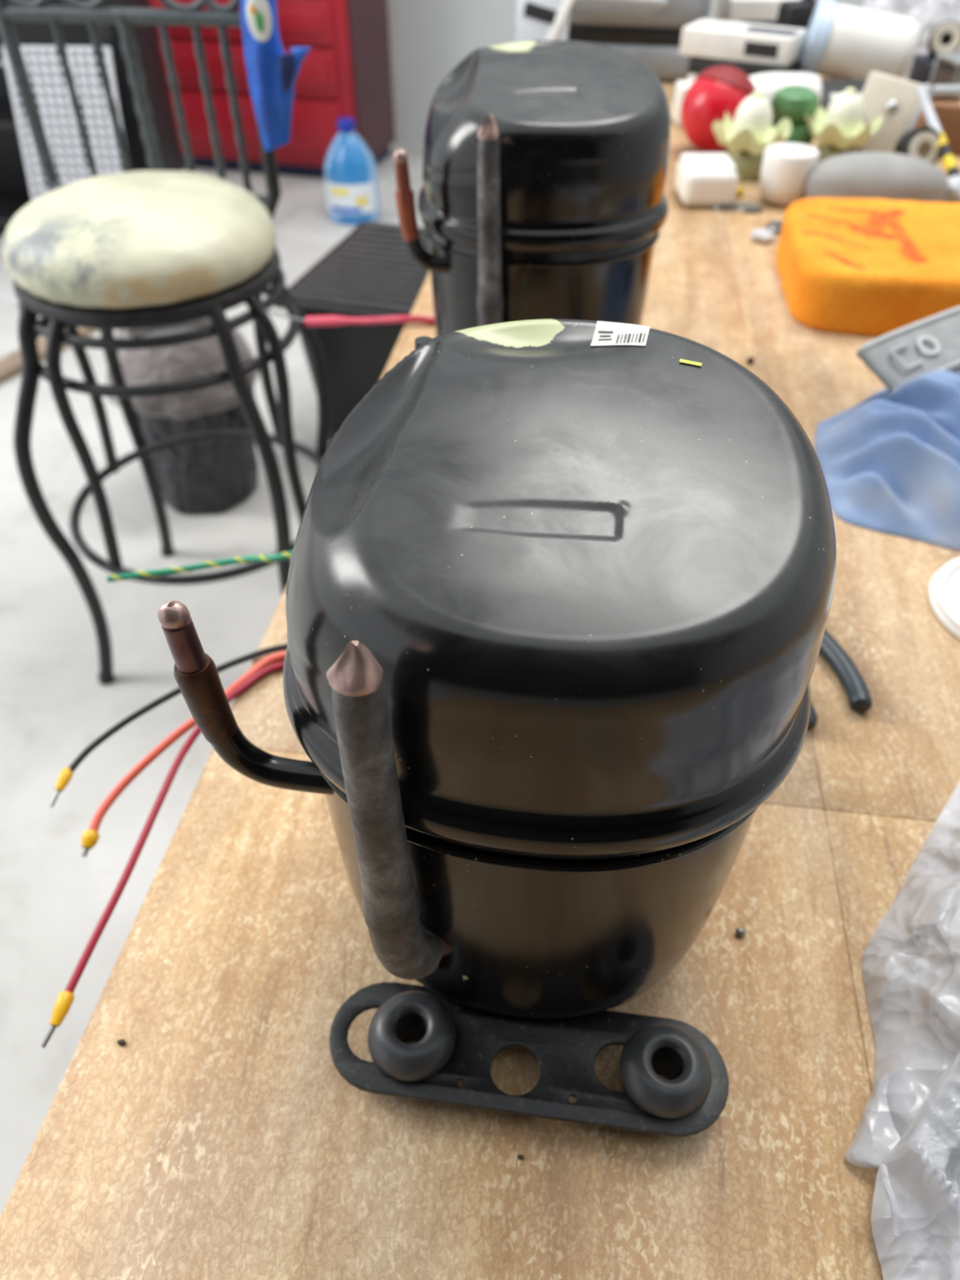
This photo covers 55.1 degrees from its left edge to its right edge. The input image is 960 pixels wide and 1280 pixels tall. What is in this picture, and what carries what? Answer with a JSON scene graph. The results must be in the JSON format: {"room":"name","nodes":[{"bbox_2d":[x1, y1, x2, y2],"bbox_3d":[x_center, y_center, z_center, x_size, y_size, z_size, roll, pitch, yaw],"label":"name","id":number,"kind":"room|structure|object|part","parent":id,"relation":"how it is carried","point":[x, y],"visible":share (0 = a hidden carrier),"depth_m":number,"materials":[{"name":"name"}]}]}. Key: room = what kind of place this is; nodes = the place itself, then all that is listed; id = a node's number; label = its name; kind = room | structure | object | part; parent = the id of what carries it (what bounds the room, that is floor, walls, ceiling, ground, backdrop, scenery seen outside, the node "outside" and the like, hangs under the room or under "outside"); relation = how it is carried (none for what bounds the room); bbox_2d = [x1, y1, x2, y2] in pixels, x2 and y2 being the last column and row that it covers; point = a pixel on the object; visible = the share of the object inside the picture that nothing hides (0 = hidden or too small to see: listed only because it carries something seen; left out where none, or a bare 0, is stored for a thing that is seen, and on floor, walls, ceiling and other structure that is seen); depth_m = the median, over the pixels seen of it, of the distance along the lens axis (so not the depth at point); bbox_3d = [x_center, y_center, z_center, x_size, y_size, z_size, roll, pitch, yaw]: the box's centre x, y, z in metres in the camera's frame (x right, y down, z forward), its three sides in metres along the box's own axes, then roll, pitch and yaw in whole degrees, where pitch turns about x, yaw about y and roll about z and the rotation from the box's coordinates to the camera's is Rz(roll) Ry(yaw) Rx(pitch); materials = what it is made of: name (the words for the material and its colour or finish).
{"room":"workspace","nodes":[
{"label":"workspace","id":0,"kind":"room"},
{"bbox_2d":[0,145,424,1216],"bbox_3d":[-0.360,0.161,1.600,9.000,0.100,8.000,5,43,6],"label":"floor","id":1,"kind":"structure","parent":0,"point":[54,704],"depth_m":1.65,"materials":[{"name":"concrete"}]},
{"bbox_2d":[0,326,99,384],"bbox_3d":[-1.343,-0.617,2.341,0.075,0.024,1.300,18,46,19],"label":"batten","id":2,"kind":"object","parent":1,"relation":"on","point":[11,365],"visible":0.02,"depth_m":2.48,"materials":[{"name":"beige wood"}]},
{"bbox_2d":[1,45,125,200],"bbox_3d":[-1.211,-1.414,2.771,0.314,0.615,0.170,3,43,3],"label":"panel","id":3,"kind":"object","parent":1,"relation":"on","point":[43,64],"visible":0.34,"depth_m":2.69,"materials":[{"name":"white plastic"}]},
{"bbox_2d":[0,0,185,226],"bbox_3d":[-1.571,-1.785,2.949,1.082,0.900,0.295,5,43,6],"label":"storage rack","id":4,"kind":"object","parent":1,"relation":"on","point":[15,190],"visible":0.23,"depth_m":2.95,"materials":[{"name":"black metal"}]},
{"bbox_3d":[-1.595,-1.754,2.791,1.020,0.018,0.018,5,43,6],"label":"rail","id":5,"kind":"part","parent":4,"relation":"part of","materials":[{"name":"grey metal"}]},
{"bbox_3d":[-1.558,-1.881,3.052,1.040,0.880,0.012,5,43,6],"label":"panel","id":6,"kind":"part","parent":4,"relation":"part of","materials":[{"name":"white metal"}]},
{"bbox_3d":[-1.041,-1.733,2.893,0.012,0.880,0.260,5,43,6],"label":"panel","id":7,"kind":"part","parent":4,"relation":"part of","materials":[{"name":"metal"}]},
{"bbox_2d":[0,0,330,685],"bbox_3d":[-0.479,-0.428,1.395,0.466,1.042,0.442,5,43,6],"label":"bar stool","id":8,"kind":"object","parent":1,"relation":"on","point":[157,246],"visible":0.91,"depth_m":1.26,"materials":[{"name":"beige metal"}]},
{"bbox_3d":[-0.638,-0.779,1.308,0.025,0.408,0.130,-20,47,-20],"label":"post","id":9,"kind":"part","parent":8,"relation":"part of","materials":[{"name":"grey metal"}]},
{"bbox_3d":[-0.626,-0.189,1.419,0.106,0.661,0.022,-32,52,-29],"label":"leg","id":10,"kind":"part","parent":8,"relation":"part of","materials":[{"name":"black metal"}]},
{"bbox_3d":[-0.499,-0.859,1.266,0.370,0.018,0.018,5,43,6],"label":"backrest","id":11,"kind":"part","parent":8,"relation":"part of","materials":[{"name":"grey metal"}]},
{"bbox_3d":[-0.611,-0.397,1.641,0.022,0.661,0.106,-32,52,-29],"label":"leg","id":12,"kind":"part","parent":8,"relation":"part of","materials":[{"name":"black metal"}]},
{"bbox_2d":[1,170,275,308],"bbox_3d":[-0.467,-0.568,1.264,0.363,0.092,0.363,5,43,6],"label":"cushion","id":13,"kind":"object","parent":8,"relation":"on","point":[129,239],"depth_m":1.18,"materials":[{"name":"beige plastic"}]},
{"bbox_3d":[-0.489,-0.688,1.424,0.356,0.014,0.014,5,43,6],"label":"rail","id":14,"kind":"part","parent":8,"relation":"part of","materials":[{"name":"metal"}]},
{"bbox_3d":[-0.322,-0.179,1.408,0.022,0.661,0.106,-32,52,-29],"label":"leg","id":15,"kind":"part","parent":8,"relation":"part of","materials":[{"name":"black metal"}]},
{"bbox_3d":[-0.338,-0.751,1.278,0.024,0.408,0.116,21,47,21],"label":"post","id":16,"kind":"part","parent":8,"relation":"part of","materials":[{"name":"black metal"}]},
{"bbox_2d":[240,0,311,151],"bbox_3d":[-0.275,-0.766,1.232,0.097,0.214,0.056,26,49,25],"label":"hanging bag","id":17,"kind":"object","parent":8,"relation":"hanging from","point":[272,73],"visible":1,"depth_m":1.23,"materials":[{"name":"blue plastic"}]},
{"bbox_2d":[249,4,256,15],"bbox_3d":[-0.288,-0.801,1.170,0.009,0.012,0.004,5,43,6],"label":"print","id":18,"kind":"object","parent":17,"relation":"on","point":[252,6],"depth_m":1.17},
{"bbox_2d":[255,10,263,32],"bbox_3d":[-0.282,-0.791,1.177,0.011,0.024,0.004,5,43,6],"label":"print","id":19,"kind":"object","parent":17,"relation":"attached to","point":[259,14],"depth_m":1.18},
{"bbox_3d":[-0.307,-0.387,1.630,0.106,0.661,0.022,-32,52,-29],"label":"leg","id":20,"kind":"part","parent":8,"relation":"part of","materials":[{"name":"black metal"}]},
{"bbox_2d":[106,316,259,514],"bbox_3d":[-0.605,-0.481,1.927,0.311,0.388,0.309,5,43,6],"label":"trash can","id":21,"kind":"object","parent":1,"relation":"on","point":[216,475],"visible":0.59,"depth_m":1.84,"materials":[{"name":"grey"}]},
{"bbox_2d":[150,0,395,177],"bbox_3d":[-0.888,-2.387,3.483,0.992,1.049,0.445,10,44,11],"label":"base cabinet","id":22,"kind":"object","parent":1,"relation":"on","point":[346,71],"visible":0.38,"depth_m":3.46,"materials":[{"name":"paint"}]},
{"bbox_3d":[-1.176,-2.299,3.378,0.464,0.135,0.018,10,44,11],"label":"drawer","id":23,"kind":"part","parent":22,"relation":"part of","materials":[{"name":"red paint"}]},
{"bbox_3d":[-1.176,-2.184,3.486,0.464,0.150,0.018,10,44,11],"label":"drawer","id":24,"kind":"part","parent":22,"relation":"part of","materials":[{"name":"red paint"}]},
{"bbox_3d":[-1.176,-2.043,3.617,0.464,0.205,0.018,10,44,11],"label":"drawer","id":25,"kind":"part","parent":22,"relation":"part of","materials":[{"name":"red paint"}]},
{"bbox_3d":[-0.731,-2.219,3.292,0.434,0.135,0.018,10,44,11],"label":"drawer","id":26,"kind":"part","parent":22,"relation":"part of","materials":[{"name":"red paint"}]},
{"bbox_3d":[-0.731,-2.103,3.400,0.434,0.150,0.018,10,44,11],"label":"drawer","id":27,"kind":"part","parent":22,"relation":"part of","materials":[{"name":"red paint"}]},
{"bbox_3d":[-0.731,-1.963,3.531,0.434,0.205,0.018,10,44,11],"label":"drawer","id":28,"kind":"part","parent":22,"relation":"part of","materials":[{"name":"red paint"}]},
{"bbox_3d":[-0.411,-2.328,3.383,0.012,0.990,0.400,10,44,11],"label":"panel","id":29,"kind":"part","parent":22,"relation":"part of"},
{"bbox_2d":[273,221,429,440],"bbox_3d":[-0.206,-0.699,2.167,0.397,0.382,0.490,12,44,12],"label":"box","id":30,"kind":"object","parent":1,"relation":"on","point":[371,271],"visible":0.41,"depth_m":1.98,"materials":[{"name":"black plastic"}]},
{"bbox_3d":[-0.188,-0.822,2.044,0.360,0.018,0.490,12,44,12],"label":"bin lid","id":31,"kind":"part","parent":30,"relation":"part of","materials":[{"name":"black plastic"}]},
{"bbox_2d":[323,116,379,224],"bbox_3d":[-0.455,-1.647,3.225,0.189,0.320,0.162,5,43,6],"label":"bottle","id":32,"kind":"object","parent":1,"relation":"on","point":[349,168],"visible":1,"depth_m":3.19,"materials":[{"name":"blue plastic"}]},
{"bbox_2d":[331,186,348,195],"bbox_3d":[-0.489,-1.562,3.206,0.065,0.022,0.005,14,45,15],"label":"print","id":33,"kind":"object","parent":32,"relation":"attached to","point":[335,191],"depth_m":3.20},
{"bbox_2d":[331,204,361,213],"bbox_3d":[-0.473,-1.519,3.247,0.110,0.018,0.015,8,44,9],"label":"print","id":34,"kind":"object","parent":32,"relation":"attached to","point":[335,208],"depth_m":3.24},
{"bbox_2d":[355,195,367,206],"bbox_3d":[-0.414,-1.539,3.225,0.040,0.031,0.002,-14,45,-15],"label":"print","id":35,"kind":"object","parent":32,"relation":"attached to","point":[361,201],"depth_m":3.23},
{"bbox_2d":[0,51,959,1279],"bbox_3d":[0.484,-0.275,1.379,1.065,0.838,3.000,5,43,6],"label":"workbench","id":36,"kind":"object","parent":1,"relation":"on","point":[224,1139],"depth_m":0.44,"materials":[{"name":"brown wood"}]},
{"bbox_2d":[116,1039,125,1045],"bbox_3d":[-0.171,0.192,0.438,0.004,0.002,0.003,5,43,6],"label":"crumb","id":37,"kind":"object","parent":36,"relation":"on","point":[121,1042],"visible":1,"depth_m":0.44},
{"bbox_2d":[157,319,836,1137],"bbox_3d":[0.013,0.030,0.408,0.240,0.279,0.248,5,43,6],"label":"compressor","id":38,"kind":"object","parent":36,"relation":"on","point":[559,593],"visible":1,"depth_m":0.31,"materials":[{"name":"black metal"}]},
{"bbox_2d":[40,662,284,1048],"bbox_3d":[-0.121,0.057,0.548,0.350,0.116,0.155,-25,48,-24],"label":"wire","id":39,"kind":"object","parent":38,"relation":"attached to","point":[64,1002],"visible":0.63,"depth_m":0.53,"materials":[{"name":"red plastic"}]},
{"bbox_2d":[49,643,287,807],"bbox_3d":[-0.129,0.013,0.586,0.301,0.123,0.090,-6,43,-7],"label":"wire","id":40,"kind":"object","parent":38,"relation":"attached to","point":[65,775],"visible":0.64,"depth_m":0.61,"materials":[{"name":"black plastic"}]},
{"bbox_2d":[80,651,285,857],"bbox_3d":[-0.110,0.025,0.578,0.298,0.120,0.106,-11,44,-12],"label":"wire","id":41,"kind":"object","parent":38,"relation":"attached to","point":[90,837],"visible":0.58,"depth_m":0.58,"materials":[{"name":"red plastic"}]},
{"bbox_2d":[106,551,292,582],"bbox_3d":[-0.092,-0.055,0.663,0.421,0.120,0.098,19,46,19],"label":"earth wire","id":42,"kind":"object","parent":38,"relation":"attached to","point":[273,557],"visible":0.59,"depth_m":0.74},
{"bbox_3d":[0.021,0.189,0.420,0.182,0.003,0.051,5,43,6],"label":"mounting plate","id":43,"kind":"part","parent":38,"relation":"part of","materials":[{"name":"black rubber"}]},
{"bbox_2d":[679,359,702,365],"bbox_3d":[0.081,-0.106,0.352,0.008,0.001,0.002,12,44,13],"label":"chip","id":44,"kind":"object","parent":38,"relation":"on","point":[681,360],"visible":1,"depth_m":0.35,"materials":[{"name":"yellow plastic"}]},
{"bbox_2d":[516,1154,524,1159],"bbox_3d":[0.018,0.226,0.402,0.003,0.002,0.002,5,43,6],"label":"crumb","id":45,"kind":"object","parent":36,"relation":"on","point":[520,1157],"visible":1,"depth_m":0.40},
{"bbox_2d":[393,40,671,337],"bbox_3d":[0.045,-0.347,0.812,0.228,0.279,0.248,-1,43,-1],"label":"compressor","id":46,"kind":"object","parent":36,"relation":"on","point":[542,196],"visible":0.78,"depth_m":0.72,"materials":[{"name":"black metal"}]},
{"bbox_2d":[264,309,435,326],"bbox_3d":[-0.101,-0.379,1.031,0.369,0.101,0.056,14,45,15],"label":"power cord","id":47,"kind":"object","parent":46,"relation":"attached to","point":[330,320],"visible":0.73,"depth_m":1.05,"materials":[{"name":"red plastic"}]},
{"bbox_2d":[515,0,573,42],"bbox_3d":[0.121,-1.133,1.735,0.111,0.166,0.054,10,44,10],"label":"sheet","id":48,"kind":"object","parent":36,"relation":"on","point":[536,20],"visible":0.38,"depth_m":1.72,"materials":[{"name":"white paper"}]},
{"bbox_2d":[515,0,711,81],"bbox_3d":[0.269,-1.268,1.845,0.375,0.212,0.305,7,44,8],"label":"equipment case","id":49,"kind":"object","parent":36,"relation":"on","point":[650,31],"visible":0.38,"depth_m":1.78,"materials":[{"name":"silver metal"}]},
{"bbox_3d":[0.238,-1.205,1.732,0.228,0.028,0.045,7,44,8],"label":"handle","id":50,"kind":"part","parent":49,"relation":"part of","materials":[{"name":"grey plastic"}]},
{"bbox_3d":[0.276,-1.313,1.829,0.370,0.125,0.265,7,44,8],"label":"case lid","id":51,"kind":"part","parent":49,"relation":"part of","materials":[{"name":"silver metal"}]},
{"bbox_2d":[671,80,694,126],"bbox_3d":[0.366,-0.931,1.596,0.050,0.059,0.060,-2,43,-2],"label":"carton","id":52,"kind":"object","parent":36,"relation":"on","point":[682,86],"visible":0.28,"depth_m":1.59,"materials":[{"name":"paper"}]},
{"bbox_2d":[687,73,698,79],"bbox_3d":[0.492,-1.017,1.699,0.200,0.043,0.101,23,48,23],"label":"pack","id":53,"kind":"object","parent":36,"relation":"on","point":[691,77],"visible":0.05,"depth_m":1.69,"materials":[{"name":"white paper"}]},
{"bbox_2d":[688,55,801,76],"bbox_3d":[0.483,-1.047,1.680,0.180,0.028,0.090,28,50,27],"label":"pack","id":54,"kind":"object","parent":53,"relation":"on","point":[697,64],"visible":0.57,"depth_m":1.65},
{"bbox_2d":[679,18,807,66],"bbox_3d":[0.474,-1.081,1.663,0.200,0.043,0.101,21,47,21],"label":"pack","id":55,"kind":"object","parent":54,"relation":"on","point":[779,46],"visible":1,"depth_m":1.63,"materials":[{"name":"white plastic"}]},
{"bbox_3d":[0.320,-0.652,1.304,0.076,0.052,0.085,0,43,0],"label":"square cap","id":56,"kind":"part","parent":36,"relation":"part of","materials":[{"name":"white plastic"}]},
{"bbox_2d":[680,65,756,152],"bbox_3d":[0.374,-0.832,1.444,0.116,0.118,0.118,18,46,18],"label":"ball","id":57,"kind":"object","parent":36,"relation":"on","point":[717,91],"visible":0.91,"depth_m":1.40,"materials":[{"name":"plastic"}]},
{"bbox_2d":[710,200,739,211],"bbox_3d":[0.345,-0.614,1.298,0.042,0.004,0.042,5,43,6],"label":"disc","id":58,"kind":"object","parent":36,"relation":"on","point":[732,206],"visible":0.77,"depth_m":1.29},
{"bbox_2d":[735,186,743,197],"bbox_3d":[0.368,-0.645,1.325,0.022,0.012,0.012,-10,44,-11],"label":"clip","id":59,"kind":"object","parent":36,"relation":"on","point":[740,191],"visible":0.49,"depth_m":1.32,"materials":[{"name":"plastic"}]},
{"bbox_2d":[735,928,746,937],"bbox_3d":[0.136,0.152,0.479,0.006,0.004,0.004,5,43,6],"label":"crumb","id":60,"kind":"object","parent":36,"relation":"on","point":[740,932],"visible":1,"depth_m":0.48,"materials":[{"name":"grey metal"}]},
{"bbox_2d":[728,151,764,180],"bbox_3d":[0.405,-0.722,1.390,0.062,0.036,0.062,5,43,6],"label":"jar","id":61,"kind":"object","parent":36,"relation":"on","point":[748,166],"visible":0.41,"depth_m":1.37,"materials":[{"name":"beige ceramic"}]},
{"bbox_2d":[712,91,791,155],"bbox_3d":[0.401,-0.763,1.352,0.115,0.078,0.103,5,43,6],"label":"flower ornament","id":62,"kind":"object","parent":61,"relation":"on","point":[751,131],"visible":0.98,"depth_m":1.34,"materials":[{"name":"green ceramic"}]},
{"bbox_3d":[0.401,-0.763,1.352,0.054,0.068,0.054,5,43,6],"label":"bulb","id":63,"kind":"part","parent":62,"relation":"part of","materials":[{"name":"beige ceramic"}]},
{"bbox_2d":[735,202,763,213],"bbox_3d":[0.377,-0.605,1.288,0.038,0.004,0.038,5,43,6],"label":"disc","id":64,"kind":"object","parent":36,"relation":"on","point":[744,207],"visible":1,"depth_m":1.28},
{"bbox_2d":[713,0,786,26],"bbox_3d":[0.578,-1.284,1.931,0.150,0.119,0.151,0,43,0],"label":"box","id":65,"kind":"object","parent":36,"relation":"on","point":[765,12],"visible":0.18,"depth_m":1.85,"materials":[{"name":"paper"}]},
{"bbox_2d":[746,356,754,364],"bbox_3d":[0.279,-0.288,0.948,0.008,0.007,0.007,5,43,6],"label":"crumb","id":66,"kind":"object","parent":36,"relation":"on","point":[750,360],"visible":1,"depth_m":0.95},
{"bbox_2d":[750,228,775,243],"bbox_3d":[0.368,-0.525,1.196,0.030,0.015,0.027,-18,46,-18],"label":"scrap","id":67,"kind":"object","parent":36,"relation":"on","point":[762,235],"visible":1,"depth_m":1.19,"materials":[{"name":"white plastic"}]},
{"bbox_2d":[765,220,782,234],"bbox_3d":[0.401,-0.551,1.228,0.040,0.006,0.040,5,43,6],"label":"washer","id":68,"kind":"object","parent":36,"relation":"on","point":[774,226],"visible":0.51,"depth_m":1.22,"materials":[{"name":"metal"}]},
{"bbox_2d":[748,71,822,123],"bbox_3d":[0.464,-0.907,1.551,0.204,0.086,0.086,2,43,2],"label":"bottle","id":69,"kind":"object","parent":36,"relation":"on","point":[767,83],"visible":0.17,"depth_m":1.51,"materials":[{"name":"plastic"}]},
{"bbox_2d":[759,142,819,205],"bbox_3d":[0.431,-0.652,1.292,0.074,0.067,0.074,5,43,6],"label":"cup","id":70,"kind":"object","parent":36,"relation":"on","point":[785,169],"visible":0.91,"depth_m":1.27,"materials":[{"name":"ceramic"}]},
{"bbox_2d":[770,84,818,146],"bbox_3d":[0.491,-0.820,1.453,0.082,0.093,0.082,5,43,6],"label":"jar","id":71,"kind":"object","parent":36,"relation":"on","point":[792,102],"visible":0.66,"depth_m":1.42,"materials":[{"name":"plastic"}]},
{"bbox_2d":[820,77,840,80],"bbox_3d":[0.693,-1.007,1.699,0.200,0.030,0.130,3,43,3],"label":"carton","id":72,"kind":"object","parent":36,"relation":"on","point":[821,78],"visible":0.02,"depth_m":1.73,"materials":[{"name":"beige cardboard"}]},
{"bbox_2d":[799,0,919,79],"bbox_3d":[0.675,-1.063,1.641,0.191,0.129,0.116,11,44,11],"label":"cylinder","id":73,"kind":"object","parent":72,"relation":"on","point":[842,42],"visible":0.88,"depth_m":1.60,"materials":[{"name":"plastic"}]},
{"bbox_3d":[0.604,-1.081,1.651,0.032,0.116,0.116,15,45,5],"label":"jar lid","id":74,"kind":"part","parent":73,"relation":"part of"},
{"bbox_2d":[815,144,856,162],"bbox_3d":[0.554,-0.760,1.436,0.060,0.029,0.060,5,43,6],"label":"jar","id":75,"kind":"object","parent":36,"relation":"on","point":[829,151],"visible":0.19,"depth_m":1.42,"materials":[{"name":"beige ceramic"}]},
{"bbox_2d":[805,88,883,149],"bbox_3d":[0.554,-0.796,1.399,0.115,0.078,0.103,5,43,6],"label":"flower ornament","id":76,"kind":"object","parent":75,"relation":"in","point":[842,126],"visible":1,"depth_m":1.39,"materials":[{"name":"green ceramic"}]},
{"bbox_3d":[0.554,-0.796,1.399,0.054,0.068,0.054,5,43,6],"label":"bulb","id":77,"kind":"part","parent":76,"relation":"part of","materials":[{"name":"beige ceramic"}]},
{"bbox_2d":[807,628,872,730],"bbox_3d":[0.198,-0.036,0.670,0.062,0.016,0.259,-10,44,-10],"label":"pliers","id":78,"kind":"object","parent":36,"relation":"on","point":[855,689],"visible":0.32,"depth_m":0.60,"materials":[{"name":"black rubber"},{"name":"grey metal"}]},
{"bbox_3d":[0.189,-0.007,0.639,0.027,0.015,0.180,-5,43,-5],"label":"handle","id":79,"kind":"part","parent":78,"relation":"part of","materials":[{"name":"rubber"}]},
{"bbox_3d":[0.226,-0.015,0.648,0.025,0.015,0.175,-11,44,-12],"label":"handle","id":80,"kind":"part","parent":78,"relation":"part of","materials":[{"name":"black rubber"}]},
{"bbox_2d":[820,80,866,111],"bbox_3d":[0.655,-0.915,1.571,0.150,0.058,0.084,-2,43,-2],"label":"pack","id":81,"kind":"object","parent":36,"relation":"on","point":[831,89],"visible":0.09,"depth_m":1.56,"materials":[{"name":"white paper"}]},
{"bbox_2d":[775,197,959,336],"bbox_3d":[0.506,-0.432,1.059,0.302,0.065,0.263,5,43,6],"label":"sponge","id":82,"kind":"object","parent":36,"relation":"on","point":[873,267],"visible":0.98,"depth_m":1.00,"materials":[{"name":"orange plastic"}]},
{"bbox_2d":[804,151,948,202],"bbox_3d":[0.542,-0.624,1.262,0.188,0.076,0.104,5,43,6],"label":"round stone","id":83,"kind":"object","parent":36,"relation":"on","point":[862,175],"visible":0.73,"depth_m":1.22,"materials":[{"name":"grey stone"}]},
{"bbox_2d":[814,306,959,551],"bbox_3d":[0.425,-0.194,0.787,0.251,0.087,0.319,5,43,6],"label":"cloth","id":84,"kind":"object","parent":36,"relation":"on","point":[890,461],"visible":1,"depth_m":0.76,"materials":[{"name":"blue fabric"}]},
{"bbox_2d":[889,342,924,370],"bbox_3d":[0.374,-0.248,0.806,0.022,0.014,0.023,-22,47,-22],"label":"print","id":85,"kind":"object","parent":84,"relation":"on","point":[904,356],"depth_m":0.81},
{"bbox_2d":[916,334,940,354],"bbox_3d":[0.398,-0.262,0.815,0.022,0.009,0.020,5,43,6],"label":"print","id":86,"kind":"object","parent":84,"relation":"on","point":[926,344],"depth_m":0.82},
{"bbox_2d":[854,71,931,152],"bbox_3d":[0.633,-0.815,1.440,0.106,0.121,0.066,16,45,16],"label":"switch plate","id":87,"kind":"object","parent":36,"relation":"on","point":[895,99],"visible":0.69,"depth_m":1.42,"materials":[{"name":"beige plastic"}]},
{"bbox_2d":[845,780,959,1279],"bbox_3d":[0.347,0.170,0.398,0.363,0.086,0.401,5,43,6],"label":"plastic bag","id":88,"kind":"object","parent":36,"relation":"on","point":[908,1128],"visible":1,"depth_m":0.41,"materials":[{"name":"white"}]},
{"bbox_2d":[861,0,959,79],"bbox_3d":[0.904,-1.227,1.834,0.340,0.163,0.240,5,43,6],"label":"bubble wrap","id":89,"kind":"object","parent":36,"relation":"on","point":[929,14],"visible":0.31,"depth_m":1.77,"materials":[{"name":"white"}]},
{"bbox_2d":[893,125,941,164],"bbox_3d":[0.653,-0.729,1.370,0.062,0.066,0.052,-4,43,-5],"label":"spool","id":90,"kind":"object","parent":36,"relation":"on","point":[926,138],"visible":0.66,"depth_m":1.35,"materials":[{"name":"beige plastic"}]},
{"bbox_2d":[907,53,935,84],"bbox_3d":[0.845,-1.025,1.688,0.090,0.072,0.090,0,43,0],"label":"box","id":91,"kind":"object","parent":36,"relation":"on","point":[922,64],"visible":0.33,"depth_m":1.67,"materials":[{"name":"black plastic"}]},
{"bbox_2d":[927,20,959,58],"bbox_3d":[0.831,-1.070,1.644,0.056,0.063,0.059,14,45,14],"label":"ring","id":92,"kind":"object","parent":91,"relation":"on","point":[945,37],"visible":0.92,"depth_m":1.63,"materials":[{"name":"beige plastic"}]},
{"bbox_2d":[913,98,959,155],"bbox_3d":[0.777,-0.835,1.485,0.125,0.070,0.100,10,44,10],"label":"box","id":93,"kind":"object","parent":36,"relation":"on","point":[947,111],"visible":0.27,"depth_m":1.45,"materials":[{"name":"brown cardboard"}]},
{"bbox_2d":[928,84,959,99],"bbox_3d":[0.780,-0.867,1.454,0.140,0.020,0.020,-3,43,-3],"label":"tube","id":94,"kind":"object","parent":93,"relation":"on","point":[950,91],"visible":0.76,"depth_m":1.44,"materials":[{"name":"white plastic"}]},
{"bbox_2d":[915,85,959,177],"bbox_3d":[0.677,-0.729,1.343,0.026,0.097,0.220,-2,43,-2],"label":"rod","id":95,"kind":"object","parent":36,"relation":"on","point":[948,159],"visible":0.82,"depth_m":1.36,"materials":[{"name":"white plastic"}]},
{"bbox_2d":[928,556,959,639],"bbox_3d":[0.387,-0.024,0.662,0.120,0.011,0.120,5,43,6],"label":"disc","id":96,"kind":"object","parent":36,"relation":"on","point":[944,588],"visible":1,"depth_m":0.67,"materials":[{"name":"plastic"}]},
{"bbox_3d":[0.834,-0.919,1.541,0.140,0.118,0.080,-4,43,-5],"label":"metal bracket","id":97,"kind":"part","parent":36,"relation":"part of","materials":[{"name":"grey metal"}]},
{"bbox_2d":[941,175,959,203],"bbox_3d":[0.671,-0.627,1.286,0.060,0.044,0.055,5,43,6],"label":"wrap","id":98,"kind":"object","parent":36,"relation":"on","point":[953,195],"visible":0.44,"depth_m":1.27,"materials":[{"name":"white plastic"}]},
{"bbox_3d":[0.602,-1.122,1.788,0.094,0.077,0.092,5,43,6],"label":"block","id":99,"kind":"object","parent":36,"relation":"on","visible":0},
{"bbox_2d":[775,0,817,32],"bbox_3d":[0.623,-1.198,1.726,0.115,0.117,0.050,-12,44,-12],"label":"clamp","id":100,"kind":"object","parent":99,"relation":"on","point":[797,14],"visible":0.5,"depth_m":1.72,"materials":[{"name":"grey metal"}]},
{"bbox_3d":[0.630,-1.212,1.716,0.072,0.065,0.019,-12,44,-12],"label":"arm","id":101,"kind":"part","parent":100,"relation":"part of"},
{"bbox_2d":[387,0,865,146],"bbox_3d":[0.096,-3.171,3.041,9.000,2.800,0.120,5,43,6],"label":"wall","id":102,"kind":"structure","parent":0,"point":[428,38],"depth_m":3.71,"materials":[{"name":"white paint"}]}
]}

